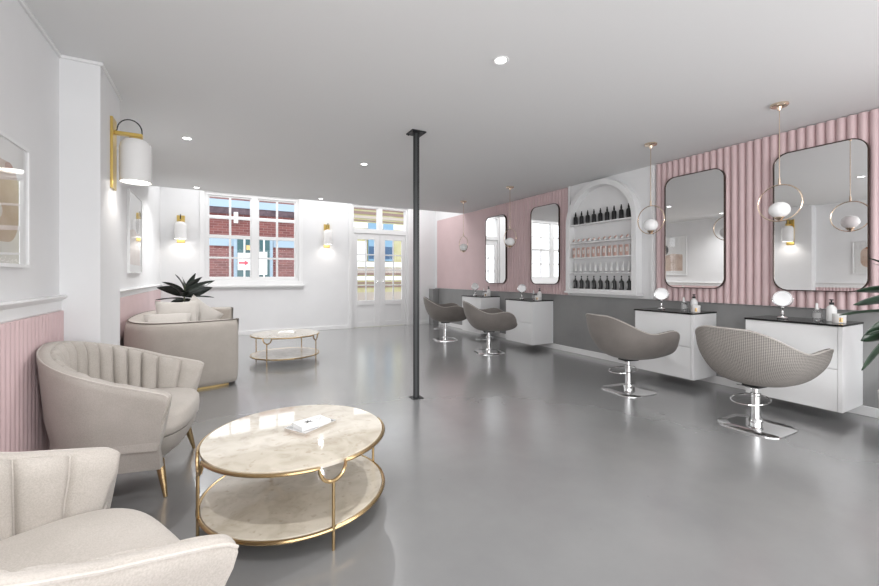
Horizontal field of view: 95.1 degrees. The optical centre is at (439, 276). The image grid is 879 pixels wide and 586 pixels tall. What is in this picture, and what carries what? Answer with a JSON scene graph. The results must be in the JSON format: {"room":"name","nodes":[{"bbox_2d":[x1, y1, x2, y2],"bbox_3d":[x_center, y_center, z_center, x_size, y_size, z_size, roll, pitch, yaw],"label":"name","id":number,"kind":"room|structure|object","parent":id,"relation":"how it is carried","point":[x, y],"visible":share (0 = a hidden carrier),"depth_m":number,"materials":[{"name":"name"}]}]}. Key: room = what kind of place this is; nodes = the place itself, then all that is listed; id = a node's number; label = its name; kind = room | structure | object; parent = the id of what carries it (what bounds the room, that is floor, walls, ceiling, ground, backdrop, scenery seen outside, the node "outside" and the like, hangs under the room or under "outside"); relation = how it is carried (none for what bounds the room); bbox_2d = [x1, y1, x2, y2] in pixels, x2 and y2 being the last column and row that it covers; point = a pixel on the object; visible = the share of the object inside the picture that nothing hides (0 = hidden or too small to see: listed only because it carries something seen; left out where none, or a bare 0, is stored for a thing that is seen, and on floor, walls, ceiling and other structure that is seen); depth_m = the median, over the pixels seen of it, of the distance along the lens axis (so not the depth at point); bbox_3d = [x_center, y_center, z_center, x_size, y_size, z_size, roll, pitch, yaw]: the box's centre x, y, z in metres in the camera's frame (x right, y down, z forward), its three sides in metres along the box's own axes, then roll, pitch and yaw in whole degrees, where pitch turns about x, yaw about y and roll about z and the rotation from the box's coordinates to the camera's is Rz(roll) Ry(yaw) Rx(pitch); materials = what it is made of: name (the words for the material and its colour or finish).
{"room":"salon","nodes":[
{"label":"salon","id":0,"kind":"room"},
{"bbox_2d":[0,0,63,451],"bbox_3d":[-0.935,-0.110,-0.327,0.227,2.620,6.530,0,0,-29],"label":"wall","id":1,"kind":"structure","parent":0,"point":[29,65],"depth_m":2.16,"materials":[{"name":"paint"}]},
{"bbox_2d":[0,130,29,267],"bbox_3d":[-2.010,-0.354,1.830,0.025,0.622,0.645,0,0,-29],"label":"framed print","id":2,"kind":"object","parent":1,"relation":"attached to","point":[14,157],"visible":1,"depth_m":1.98,"materials":[{"name":"white paper"}]},
{"bbox_2d":[0,295,67,323],"bbox_3d":[-0.871,0.170,-0.223,0.040,0.100,6.450,0,0,-29],"label":"chair rail","id":3,"kind":"object","parent":1,"relation":"attached to","point":[14,310],"visible":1,"depth_m":2.12,"materials":[{"name":"white wood"}]},
{"bbox_2d":[18,0,121,100],"bbox_3d":[-0.934,-1.409,0.079,0.221,0.022,7.040,0,0,-29],"label":"crown molding","id":4,"kind":"structure","parent":1,"relation":"attached to","point":[24,5],"depth_m":2.55,"materials":[{"name":"white paint"}]},
{"bbox_2d":[59,58,119,344],"bbox_3d":[-2.580,-0.110,2.843,0.405,2.620,0.610,0,0,-29],"label":"wall pillar","id":5,"kind":"structure","parent":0,"point":[89,208],"depth_m":2.64,"materials":[{"name":"paint"}]},
{"bbox_2d":[110,116,151,190],"bbox_3d":[-2.311,-0.912,3.025,0.242,0.534,0.200,0,0,-29],"label":"wall sconce","id":6,"kind":"object","parent":5,"relation":"attached to","point":[135,154],"visible":1,"depth_m":2.96,"materials":[{"name":"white fabric"}]},
{"bbox_2d":[123,179,147,183],"bbox_3d":[-2.292,-0.724,3.035,0.187,0.006,0.187,0,0,-29],"label":"diffuser","id":7,"kind":"object","parent":6,"relation":"attached to","point":[129,181],"depth_m":3.06,"materials":[{"name":"white"}]},
{"bbox_2d":[120,182,160,345],"bbox_3d":[-4.085,-0.500,5.251,0.212,3.400,5.060,0,0,-29],"label":"wall","id":8,"kind":"structure","parent":0,"point":[149,195],"depth_m":5.85,"materials":[{"name":"paint"}]},
{"bbox_2d":[127,188,141,273],"bbox_3d":[-3.934,-0.545,5.197,0.025,1.020,0.900,0,0,-29],"label":"framed print","id":9,"kind":"object","parent":8,"relation":"attached to","point":[134,203],"visible":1,"depth_m":5.12,"materials":[{"name":"white paper"}]},
{"bbox_2d":[120,284,161,297],"bbox_3d":[-3.985,0.193,5.306,0.040,0.085,5.060,0,0,-29],"label":"chair rail","id":10,"kind":"object","parent":8,"relation":"attached to","point":[132,291],"visible":0.5,"depth_m":5.33,"materials":[{"name":"white wood"}]},
{"bbox_2d":[160,187,434,330],"bbox_3d":[-2.719,-0.500,9.017,6.240,3.400,0.220,0,0,-29],"label":"wall","id":11,"kind":"structure","parent":0,"point":[323,300],"depth_m":8.77,"materials":[{"name":"paint"}]},
{"bbox_2d":[174,214,186,242],"bbox_3d":[-4.876,-0.907,7.565,0.200,0.534,0.242,0,0,-29],"label":"wall sconce","id":12,"kind":"object","parent":11,"relation":"attached to","point":[180,228],"visible":1,"depth_m":7.50,"materials":[{"name":"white metal"}]},
{"bbox_2d":[200,190,304,288],"bbox_3d":[-3.837,-0.757,8.301,1.990,2.005,0.195,0,0,-29],"label":"window","id":13,"kind":"structure","parent":11,"relation":"in","point":[254,281],"depth_m":8.29,"materials":[{"name":"white wood"}]},
{"bbox_2d":[323,223,332,247],"bbox_3d":[-2.468,-0.907,8.892,0.200,0.534,0.242,0,0,-29],"label":"wall sconce","id":14,"kind":"object","parent":11,"relation":"attached to","point":[328,234],"visible":1,"depth_m":8.82,"materials":[{"name":"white metal"}]},
{"bbox_2d":[238,320,428,335],"bbox_3d":[-2.670,1.157,8.909,5.822,0.085,0.018,0,0,-29],"label":"baseboard","id":15,"kind":"structure","parent":11,"relation":"attached to","point":[422,321],"depth_m":8.90,"materials":[{"name":"white wood"}]},
{"bbox_2d":[349,204,410,328],"bbox_3d":[-1.431,-0.270,9.662,1.560,2.940,0.174,0,0,-29],"label":"door","id":16,"kind":"structure","parent":11,"relation":"in","point":[379,311],"depth_m":9.63,"materials":[{"name":"white wood"}]},
{"bbox_2d":[24,0,878,213],"bbox_3d":[0.635,-1.495,2.930,6.240,0.150,10.920,0,0,-29],"label":"ceiling","id":17,"kind":"structure","parent":0,"point":[274,98],"depth_m":2.98,"materials":[{"name":"white paint"}]},
{"bbox_2d":[459,200,467,251],"bbox_3d":[0.453,-0.935,7.591,0.144,0.970,0.284,0,0,-5],"label":"pendant lamp","id":18,"kind":"object","parent":17,"relation":"hanging from","point":[463,247],"visible":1,"depth_m":7.57,"materials":[{"name":"white glass"}]},
{"bbox_2d":[493,56,508,64],"bbox_3d":[0.403,-1.415,2.639,0.106,0.007,0.106,0,0,-29],"label":"recessed light","id":19,"kind":"object","parent":17,"relation":"in","point":[500,60],"visible":1,"depth_m":2.64,"materials":[{"name":"white plastic"}]},
{"bbox_2d":[504,186,515,247],"bbox_3d":[1.119,-0.935,6.382,0.144,0.970,0.284,0,0,-5],"label":"pendant lamp","id":20,"kind":"object","parent":17,"relation":"hanging from","point":[509,241],"visible":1,"depth_m":6.34,"materials":[{"name":"white glass"}]},
{"bbox_2d":[637,142,664,233],"bbox_3d":[2.263,-0.935,4.307,0.144,0.970,0.284,0,0,-5],"label":"pendant lamp","id":21,"kind":"object","parent":17,"relation":"hanging from","point":[650,225],"visible":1,"depth_m":4.28,"materials":[{"name":"gold metal"}]},
{"bbox_2d":[757,101,802,221],"bbox_3d":[2.807,-0.935,3.320,0.144,0.970,0.284,0,0,-5],"label":"pendant lamp","id":22,"kind":"object","parent":17,"relation":"hanging from","point":[778,210],"visible":1,"depth_m":3.29,"materials":[{"name":"gold metal"}]},
{"bbox_2d":[110,324,878,585],"bbox_3d":[0.254,1.260,3.622,6.240,0.120,12.500,0,0,-29],"label":"floor","id":23,"kind":"structure","parent":0,"point":[516,467],"depth_m":2.43,"materials":[{"name":"concrete"}]},
{"bbox_2d":[0,447,238,585],"bbox_3d":[-1.029,0.788,0.939,0.898,0.830,0.740,0,0,36],"label":"armchair","id":24,"kind":"object","parent":23,"relation":"on","point":[59,527],"visible":1,"depth_m":1.15,"materials":[{"name":"beige fabric"}]},
{"bbox_2d":[0,508,179,571],"bbox_3d":[-0.986,0.812,0.992,0.718,0.145,0.593,0,0,36],"label":"seat cushion","id":25,"kind":"object","parent":24,"relation":"on","point":[55,535],"depth_m":1.16,"materials":[{"name":"beige fabric"}]},
{"bbox_2d":[36,341,203,497],"bbox_3d":[-1.875,0.788,2.396,0.740,0.830,0.898,0,0,-20],"label":"armchair","id":26,"kind":"object","parent":23,"relation":"on","point":[140,404],"visible":0.92,"depth_m":2.10,"materials":[{"name":"beige fabric"}]},
{"bbox_2d":[153,387,199,436],"bbox_3d":[-1.812,0.812,2.423,0.593,0.145,0.718,0,0,-20],"label":"seat cushion","id":27,"kind":"object","parent":26,"relation":"on","point":[185,401],"depth_m":2.40,"materials":[{"name":"beige fabric"}]},
{"bbox_2d":[124,307,238,389],"bbox_3d":[-3.210,0.836,5.082,1.131,0.728,2.300,0,0,-29],"label":"sofa","id":28,"kind":"object","parent":23,"relation":"on","point":[214,343],"visible":0.7,"depth_m":4.22,"materials":[{"name":"fabric"}]},
{"bbox_2d":[143,313,190,322],"bbox_3d":[-2.921,0.540,4.328,0.440,0.262,0.315,0,0,-35],"label":"throw pillow","id":29,"kind":"object","parent":28,"relation":"on","point":[173,317],"visible":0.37,"depth_m":4.34,"materials":[{"name":"fabric"}]},
{"bbox_2d":[155,300,199,320],"bbox_3d":[-2.966,0.500,4.554,0.440,0.442,0.260,0,0,-31],"label":"planter","id":30,"kind":"object","parent":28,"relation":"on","point":[192,307],"visible":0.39,"depth_m":4.58,"materials":[{"name":"ceramic"}]},
{"bbox_2d":[190,294,222,320],"bbox_3d":[-2.897,0.500,4.843,0.567,0.561,0.211,0,0,-39],"label":"throw pillow","id":31,"kind":"object","parent":28,"relation":"on","point":[206,312],"visible":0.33,"depth_m":4.88,"materials":[{"name":"fabric"}]},
{"bbox_2d":[156,273,214,301],"bbox_3d":[-4.015,0.572,6.394,0.776,1.256,0.487,0,0,-43],"label":"agave plant","id":32,"kind":"object","parent":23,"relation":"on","point":[192,286],"visible":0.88,"depth_m":6.40,"materials":[{"name":"green plant"}]},
{"bbox_2d":[250,329,319,366],"bbox_3d":[-2.209,1.008,5.770,0.938,0.384,0.938,0,0,-42],"label":"marble coffee table","id":33,"kind":"object","parent":23,"relation":"on","point":[289,353],"visible":0.99,"depth_m":5.65,"materials":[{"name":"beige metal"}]},
{"bbox_2d":[251,347,317,358],"bbox_3d":[-2.209,1.108,5.770,0.900,0.018,0.900,0,0,-29],"label":"shelf","id":34,"kind":"object","parent":33,"relation":"attached to","point":[289,352],"depth_m":5.72,"materials":[{"name":"beige stone"}]},
{"bbox_2d":[195,405,384,550],"bbox_3d":[-0.749,1.008,2.116,0.918,0.384,0.918,0,0,-23],"label":"marble coffee table","id":35,"kind":"object","parent":23,"relation":"on","point":[277,486],"visible":0.98,"depth_m":1.95,"materials":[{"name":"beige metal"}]},
{"bbox_2d":[200,456,381,540],"bbox_3d":[-0.749,1.108,2.116,0.880,0.018,0.880,0,0,-29],"label":"shelf","id":36,"kind":"object","parent":35,"relation":"attached to","point":[297,507],"depth_m":1.94,"materials":[{"name":"beige stone"}]},
{"bbox_2d":[284,415,335,436],"bbox_3d":[-0.696,0.808,2.180,0.154,0.016,0.224,0,0,29],"label":"serving tray","id":37,"kind":"object","parent":35,"relation":"on","point":[290,429],"visible":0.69,"depth_m":2.12,"materials":[{"name":"silver metal"}]},
{"bbox_2d":[292,415,330,431],"bbox_3d":[-0.698,0.800,2.197,0.112,0.022,0.171,0,0,43],"label":"book","id":38,"kind":"object","parent":37,"relation":"on","point":[302,425],"visible":1,"depth_m":2.17,"materials":[{"name":"white paper"}]},
{"bbox_2d":[406,129,425,399],"bbox_3d":[-0.230,-0.110,3.972,0.150,2.620,0.150,0,0,-29],"label":"steel column","id":39,"kind":"structure","parent":23,"relation":"on","point":[416,134],"depth_m":3.94,"materials":[{"name":"black metal"}]},
{"bbox_2d":[423,297,466,341],"bbox_3d":[0.118,0.794,7.617,0.861,0.812,0.807,0,0,-5],"label":"salon chair","id":40,"kind":"object","parent":23,"relation":"on","point":[448,312],"visible":0.96,"depth_m":7.34,"materials":[{"name":"silver metal"}]},
{"bbox_2d":[463,301,517,354],"bbox_3d":[0.790,0.794,6.355,0.861,0.812,0.807,0,0,-5],"label":"salon chair","id":41,"kind":"object","parent":23,"relation":"on","point":[490,320],"visible":1,"depth_m":6.09,"materials":[{"name":"silver metal"}]},
{"bbox_2d":[585,313,679,397],"bbox_3d":[1.996,0.794,4.231,0.861,0.812,0.807,0,0,-17],"label":"salon chair","id":42,"kind":"object","parent":23,"relation":"on","point":[614,337],"visible":1,"depth_m":3.98,"materials":[{"name":"grey fabric"}]},
{"bbox_2d":[695,325,833,438],"bbox_3d":[2.549,0.794,3.229,0.861,0.812,0.807,0,0,-23],"label":"salon chair","id":43,"kind":"object","parent":23,"relation":"on","point":[755,360],"visible":1,"depth_m":3.00,"materials":[{"name":"fabric"}]},
{"bbox_2d":[839,258,878,400],"bbox_3d":[3.147,0.534,2.613,0.850,1.331,0.575,0,0,-29],"label":"palm plant","id":44,"kind":"object","parent":23,"relation":"on","point":[872,334],"visible":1,"depth_m":2.65,"materials":[{"name":"green plant"}]},
{"bbox_2d":[435,108,878,407],"bbox_3d":[2.904,-0.500,5.026,0.242,3.400,12.200,0,0,-29],"label":"wall","id":45,"kind":"structure","parent":0,"point":[747,167],"depth_m":4.55,"materials":[{"name":"pink paint"}]},
{"bbox_2d":[429,289,438,323],"bbox_3d":[-0.142,0.757,10.176,0.172,0.885,0.202,0,0,-29],"label":"trim","id":46,"kind":"structure","parent":45,"relation":"attached to","point":[433,293],"depth_m":10.10,"materials":[{"name":"grey paint"}]},
{"bbox_2d":[462,295,499,333],"bbox_3d":[0.826,0.752,8.133,0.460,0.716,0.696,0,0,-29],"label":"vanity cabinet","id":47,"kind":"object","parent":45,"relation":"attached to","point":[479,301],"visible":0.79,"depth_m":7.90,"materials":[{"name":"white wood"}]},
{"bbox_2d":[462,295,499,297],"bbox_3d":[0.826,0.402,8.133,0.460,0.016,0.696,0,0,-29],"label":"countertop","id":48,"kind":"structure","parent":47,"relation":"on","point":[480,296],"depth_m":7.91,"materials":[{"name":"black stone"}]},
{"bbox_2d":[471,283,478,295],"bbox_3d":[0.727,0.264,8.213,0.141,0.259,0.084,0,0,43],"label":"makeup mirror","id":49,"kind":"object","parent":48,"relation":"on","point":[474,286],"visible":1,"depth_m":8.21,"materials":[{"name":"silver metal"}]},
{"bbox_2d":[485,214,506,282],"bbox_3d":[1.131,-0.530,7.993,0.064,1.335,0.670,0,0,-29],"label":"wall mirror","id":50,"kind":"object","parent":45,"relation":"attached to","point":[495,226],"visible":1,"depth_m":7.95,"materials":[{"name":"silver metal"}]},
{"bbox_2d":[505,298,552,344],"bbox_3d":[1.523,0.752,6.867,0.460,0.716,0.696,0,0,-29],"label":"vanity cabinet","id":51,"kind":"object","parent":45,"relation":"attached to","point":[534,318],"visible":0.88,"depth_m":6.61,"materials":[{"name":"white wood"}]},
{"bbox_2d":[505,298,552,301],"bbox_3d":[1.523,0.402,6.867,0.460,0.016,0.696,0,0,-29],"label":"countertop","id":52,"kind":"structure","parent":51,"relation":"on","point":[517,299],"depth_m":6.77,"materials":[{"name":"black stone"}]},
{"bbox_2d":[517,284,526,298],"bbox_3d":[1.424,0.264,6.947,0.083,0.259,0.141,0,0,-42],"label":"makeup mirror","id":53,"kind":"object","parent":52,"relation":"on","point":[521,288],"visible":0.95,"depth_m":6.94,"materials":[{"name":"silver metal"}]},
{"bbox_2d":[530,203,559,284],"bbox_3d":[1.790,-0.530,6.798,0.064,1.335,0.670,0,0,-29],"label":"wall mirror","id":54,"kind":"object","parent":45,"relation":"attached to","point":[545,219],"visible":1,"depth_m":6.76,"materials":[{"name":"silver metal"}]},
{"bbox_2d":[564,179,642,295],"bbox_3d":[2.305,-0.562,5.769,0.135,1.635,1.250,0,0,-29],"label":"shelf unit","id":55,"kind":"object","parent":45,"relation":"attached to","point":[601,193],"visible":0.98,"depth_m":5.75,"materials":[{"name":"white wood"}]},
{"bbox_2d":[577,248,581,256],"bbox_3d":[2.131,-0.357,6.088,0.062,0.145,0.062,0,0,-20],"label":"carton","id":56,"kind":"object","parent":55,"relation":"on","point":[579,250],"visible":0.73,"depth_m":6.06,"materials":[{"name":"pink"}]},
{"bbox_2d":[579,276,583,288],"bbox_3d":[2.143,0.088,6.073,0.063,0.194,0.062,0,0,3],"label":"shampoo bottle","id":57,"kind":"object","parent":55,"relation":"on","point":[581,283],"visible":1,"depth_m":6.05,"materials":[{"name":"black plastic"}]},
{"bbox_2d":[579,211,583,223],"bbox_3d":[2.145,-0.883,6.070,0.062,0.200,0.062,0,0,3],"label":"dropper bottle","id":58,"kind":"object","parent":55,"relation":"on","point":[581,218],"visible":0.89,"depth_m":6.05,"materials":[{"name":"black glass"}]},
{"bbox_2d":[582,247,586,256],"bbox_3d":[2.175,-0.357,6.008,0.062,0.145,0.062,0,0,-20],"label":"carton","id":59,"kind":"object","parent":55,"relation":"on","point":[584,249],"visible":0.73,"depth_m":5.98,"materials":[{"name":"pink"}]},
{"bbox_2d":[585,276,589,288],"bbox_3d":[2.198,0.088,5.973,0.063,0.194,0.062,0,0,3],"label":"shampoo bottle","id":60,"kind":"object","parent":55,"relation":"on","point":[587,282],"visible":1,"depth_m":5.95,"materials":[{"name":"black plastic"}]},
{"bbox_2d":[585,210,589,222],"bbox_3d":[2.200,-0.883,5.970,0.062,0.200,0.062,0,0,3],"label":"dropper bottle","id":61,"kind":"object","parent":55,"relation":"on","point":[587,217],"visible":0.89,"depth_m":5.95,"materials":[{"name":"black glass"}]},
{"bbox_2d":[587,247,591,256],"bbox_3d":[2.219,-0.357,5.929,0.062,0.145,0.062,0,0,-20],"label":"carton","id":62,"kind":"object","parent":55,"relation":"on","point":[589,249],"visible":0.77,"depth_m":5.90,"materials":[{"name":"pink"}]},
{"bbox_2d":[592,276,595,288],"bbox_3d":[2.254,0.088,5.872,0.063,0.194,0.062,0,0,3],"label":"shampoo bottle","id":63,"kind":"object","parent":55,"relation":"on","point":[593,280],"visible":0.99,"depth_m":5.84,"materials":[{"name":"black plastic"}]},
{"bbox_2d":[592,247,596,256],"bbox_3d":[2.263,-0.357,5.849,0.062,0.145,0.062,0,0,-20],"label":"carton","id":64,"kind":"object","parent":55,"relation":"on","point":[594,249],"visible":0.8,"depth_m":5.82,"materials":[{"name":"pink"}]},
{"bbox_2d":[597,246,601,255],"bbox_3d":[2.307,-0.357,5.769,0.062,0.145,0.062,0,0,-20],"label":"carton","id":65,"kind":"object","parent":55,"relation":"on","point":[599,248],"visible":0.7,"depth_m":5.74,"materials":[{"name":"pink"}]},
{"bbox_2d":[598,276,602,288],"bbox_3d":[2.309,0.088,5.771,0.063,0.194,0.062,0,0,3],"label":"shampoo bottle","id":66,"kind":"object","parent":55,"relation":"on","point":[600,282],"visible":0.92,"depth_m":5.75,"materials":[{"name":"black plastic"}]},
{"bbox_2d":[598,208,602,220],"bbox_3d":[2.310,-0.883,5.771,0.062,0.200,0.062,0,0,3],"label":"dropper bottle","id":67,"kind":"object","parent":55,"relation":"on","point":[600,215],"visible":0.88,"depth_m":5.75,"materials":[{"name":"black glass"}]},
{"bbox_2d":[602,246,607,255],"bbox_3d":[2.350,-0.357,5.689,0.062,0.145,0.062,0,0,-20],"label":"carton","id":68,"kind":"object","parent":55,"relation":"on","point":[604,248],"visible":0.79,"depth_m":5.66,"materials":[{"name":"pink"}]},
{"bbox_2d":[605,276,609,288],"bbox_3d":[2.365,0.088,5.670,0.063,0.194,0.062,0,0,3],"label":"shampoo bottle","id":69,"kind":"object","parent":55,"relation":"on","point":[607,283],"visible":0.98,"depth_m":5.65,"materials":[{"name":"black plastic"}]},
{"bbox_2d":[608,245,612,255],"bbox_3d":[2.394,-0.357,5.610,0.062,0.145,0.062,0,0,-20],"label":"carton","id":70,"kind":"object","parent":55,"relation":"on","point":[610,247],"visible":0.8,"depth_m":5.58,"materials":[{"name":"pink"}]},
{"bbox_2d":[612,276,616,289],"bbox_3d":[2.420,0.088,5.570,0.063,0.194,0.062,0,0,3],"label":"shampoo bottle","id":71,"kind":"object","parent":55,"relation":"on","point":[614,283],"visible":1,"depth_m":5.55,"materials":[{"name":"black plastic"}]},
{"bbox_2d":[612,206,616,218],"bbox_3d":[2.420,-0.883,5.572,0.062,0.200,0.062,0,0,3],"label":"dropper bottle","id":72,"kind":"object","parent":55,"relation":"on","point":[614,213],"visible":0.83,"depth_m":5.55,"materials":[{"name":"black glass"}]},
{"bbox_2d":[613,245,618,255],"bbox_3d":[2.438,-0.357,5.530,0.062,0.145,0.062,0,0,-20],"label":"carton","id":73,"kind":"object","parent":55,"relation":"on","point":[615,247],"visible":0.78,"depth_m":5.51,"materials":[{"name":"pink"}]},
{"bbox_2d":[619,276,623,289],"bbox_3d":[2.476,0.088,5.469,0.063,0.194,0.062,0,0,3],"label":"shampoo bottle","id":74,"kind":"object","parent":55,"relation":"on","point":[621,282],"visible":1,"depth_m":5.45,"materials":[{"name":"black plastic"}]},
{"bbox_2d":[619,204,623,217],"bbox_3d":[2.474,-0.883,5.472,0.062,0.200,0.062,0,0,3],"label":"dropper bottle","id":75,"kind":"object","parent":55,"relation":"on","point":[621,211],"visible":0.87,"depth_m":5.45,"materials":[{"name":"black glass"}]},
{"bbox_2d":[619,244,624,254],"bbox_3d":[2.482,-0.357,5.450,0.062,0.145,0.062,0,0,-20],"label":"carton","id":76,"kind":"object","parent":55,"relation":"on","point":[622,246],"visible":0.77,"depth_m":5.42,"materials":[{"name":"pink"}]},
{"bbox_2d":[625,244,630,254],"bbox_3d":[2.526,-0.357,5.371,0.062,0.145,0.062,0,0,-20],"label":"carton","id":77,"kind":"object","parent":55,"relation":"on","point":[627,246],"visible":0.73,"depth_m":5.34,"materials":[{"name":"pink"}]},
{"bbox_2d":[626,203,630,216],"bbox_3d":[2.529,-0.883,5.373,0.062,0.200,0.062,0,0,3],"label":"dropper bottle","id":78,"kind":"object","parent":55,"relation":"on","point":[628,211],"visible":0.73,"depth_m":5.35,"materials":[{"name":"black glass"}]},
{"bbox_2d":[626,276,630,289],"bbox_3d":[2.531,0.088,5.368,0.063,0.194,0.062,0,0,3],"label":"shampoo bottle","id":79,"kind":"object","parent":55,"relation":"on","point":[628,284],"visible":0.9,"depth_m":5.34,"materials":[{"name":"black plastic"}]},
{"bbox_2d":[568,165,653,298],"bbox_3d":[2.384,-0.568,5.741,0.022,1.705,1.424,0,0,-29],"label":"trim","id":80,"kind":"structure","parent":45,"relation":"attached to","point":[652,166],"depth_m":5.13,"materials":[{"name":"white paint"}]},
{"bbox_2d":[439,322,878,418],"bbox_3d":[2.803,1.157,5.027,0.018,0.085,12.100,0,0,-29],"label":"baseboard","id":81,"kind":"structure","parent":45,"relation":"attached to","point":[868,411],"depth_m":5.51,"materials":[{"name":"white wood"}]},
{"bbox_2d":[634,307,716,380],"bbox_3d":[2.728,0.752,4.681,0.460,0.716,0.696,0,0,-29],"label":"vanity cabinet","id":82,"kind":"object","parent":45,"relation":"attached to","point":[687,362],"visible":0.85,"depth_m":4.43,"materials":[{"name":"white wood"}]},
{"bbox_2d":[634,307,716,314],"bbox_3d":[2.728,0.402,4.681,0.460,0.016,0.696,0,0,-29],"label":"countertop","id":83,"kind":"structure","parent":82,"relation":"on","point":[667,310],"depth_m":4.52,"materials":[{"name":"black stone"}]},
{"bbox_2d":[654,288,668,309],"bbox_3d":[2.629,0.264,4.761,0.084,0.259,0.140,0,0,-26],"label":"makeup mirror","id":84,"kind":"object","parent":83,"relation":"on","point":[660,293],"visible":1,"depth_m":4.75,"materials":[{"name":"silver metal"}]},
{"bbox_2d":[681,297,686,310],"bbox_3d":[2.790,0.316,4.593,0.055,0.157,0.055,0,0,-29],"label":"bottle","id":85,"kind":"object","parent":83,"relation":"on","point":[683,303],"visible":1,"depth_m":4.58,"materials":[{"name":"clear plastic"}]},
{"bbox_2d":[690,294,697,310],"bbox_3d":[2.881,0.297,4.551,0.069,0.193,0.069,0,0,-13],"label":"lotion bottle","id":86,"kind":"object","parent":83,"relation":"on","point":[693,301],"visible":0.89,"depth_m":4.53,"materials":[{"name":"white plastic"}]},
{"bbox_2d":[691,305,700,311],"bbox_3d":[2.817,0.356,4.419,0.088,0.076,0.088,0,0,-29],"label":"jar","id":87,"kind":"object","parent":83,"relation":"on","point":[694,308],"visible":0.99,"depth_m":4.38,"materials":[{"name":"white"}]},
{"bbox_2d":[664,168,725,288],"bbox_3d":[2.960,-0.530,4.674,0.064,1.335,0.670,0,0,-29],"label":"wall mirror","id":88,"kind":"object","parent":45,"relation":"attached to","point":[694,203],"visible":1,"depth_m":4.63,"materials":[{"name":"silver metal"}]},
{"bbox_2d":[744,315,863,412],"bbox_3d":[3.290,0.752,3.660,0.460,0.716,0.696,0,0,-29],"label":"vanity cabinet","id":89,"kind":"object","parent":45,"relation":"attached to","point":[839,388],"visible":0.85,"depth_m":3.40,"materials":[{"name":"white wood"}]},
{"bbox_2d":[744,315,863,326],"bbox_3d":[3.290,0.402,3.660,0.460,0.016,0.696,0,0,-29],"label":"countertop","id":90,"kind":"structure","parent":89,"relation":"on","point":[799,320],"depth_m":3.56,"materials":[{"name":"black stone"}]},
{"bbox_2d":[771,291,793,318],"bbox_3d":[3.191,0.264,3.740,0.084,0.259,0.141,0,0,-17],"label":"makeup mirror","id":91,"kind":"object","parent":90,"relation":"on","point":[781,298],"visible":0.99,"depth_m":3.73,"materials":[{"name":"silver metal"}]},
{"bbox_2d":[813,303,820,320],"bbox_3d":[3.352,0.316,3.572,0.055,0.157,0.055,0,0,-29],"label":"bottle","id":92,"kind":"object","parent":90,"relation":"on","point":[816,312],"visible":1,"depth_m":3.56,"materials":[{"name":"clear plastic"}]},
{"bbox_2d":[826,299,836,320],"bbox_3d":[3.443,0.297,3.531,0.069,0.193,0.069,0,0,-13],"label":"lotion bottle","id":93,"kind":"object","parent":90,"relation":"on","point":[831,308],"visible":0.9,"depth_m":3.52,"materials":[{"name":"white plastic"}]},
{"bbox_2d":[832,313,846,322],"bbox_3d":[3.379,0.356,3.399,0.088,0.076,0.088,0,0,-29],"label":"jar","id":94,"kind":"object","parent":90,"relation":"on","point":[836,318],"visible":0.9,"depth_m":3.37,"materials":[{"name":"white"}]},
{"bbox_2d":[773,138,869,291],"bbox_3d":[3.493,-0.530,3.706,0.064,1.335,0.670,0,0,-29],"label":"wall mirror","id":95,"kind":"object","parent":45,"relation":"attached to","point":[825,246],"visible":0.96,"depth_m":3.64,"materials":[{"name":"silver metal"}]},
{"label":"outside","id":96,"kind":"structure","parent":0,"visible":0},
{"bbox_3d":[-4.544,1.375,16.535,32.000,0.150,14.650,0,0,-29],"label":"ground","id":97,"kind":"structure","parent":96,"visible":0},
{"bbox_2d":[209,197,293,276],"bbox_3d":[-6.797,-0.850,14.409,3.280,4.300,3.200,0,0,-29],"label":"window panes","id":98,"kind":"structure","parent":97,"relation":"on","point":[218,206],"depth_m":13.03,"materials":[{"name":"red"}]},
{"bbox_2d":[238,253,249,269],"bbox_3d":[-6.232,-0.475,12.936,0.470,0.550,0.015,0,0,-29],"label":"poster","id":99,"kind":"object","parent":98,"relation":"attached to","point":[243,264],"depth_m":12.90,"materials":[{"name":"white paper"}]},
{"bbox_2d":[259,252,266,274],"bbox_3d":[-5.789,-0.425,13.180,0.260,0.750,0.015,0,0,-29],"label":"poster","id":100,"kind":"object","parent":98,"relation":"attached to","point":[262,262],"depth_m":13.17,"materials":[{"name":"white paper"}]},
{"bbox_2d":[354,207,403,300],"bbox_3d":[-1.903,-0.900,17.171,5.760,4.400,3.085,0,0,-29],"label":"building","id":101,"kind":"structure","parent":97,"relation":"on","point":[365,218],"depth_m":15.17,"materials":[{"name":"stone"}]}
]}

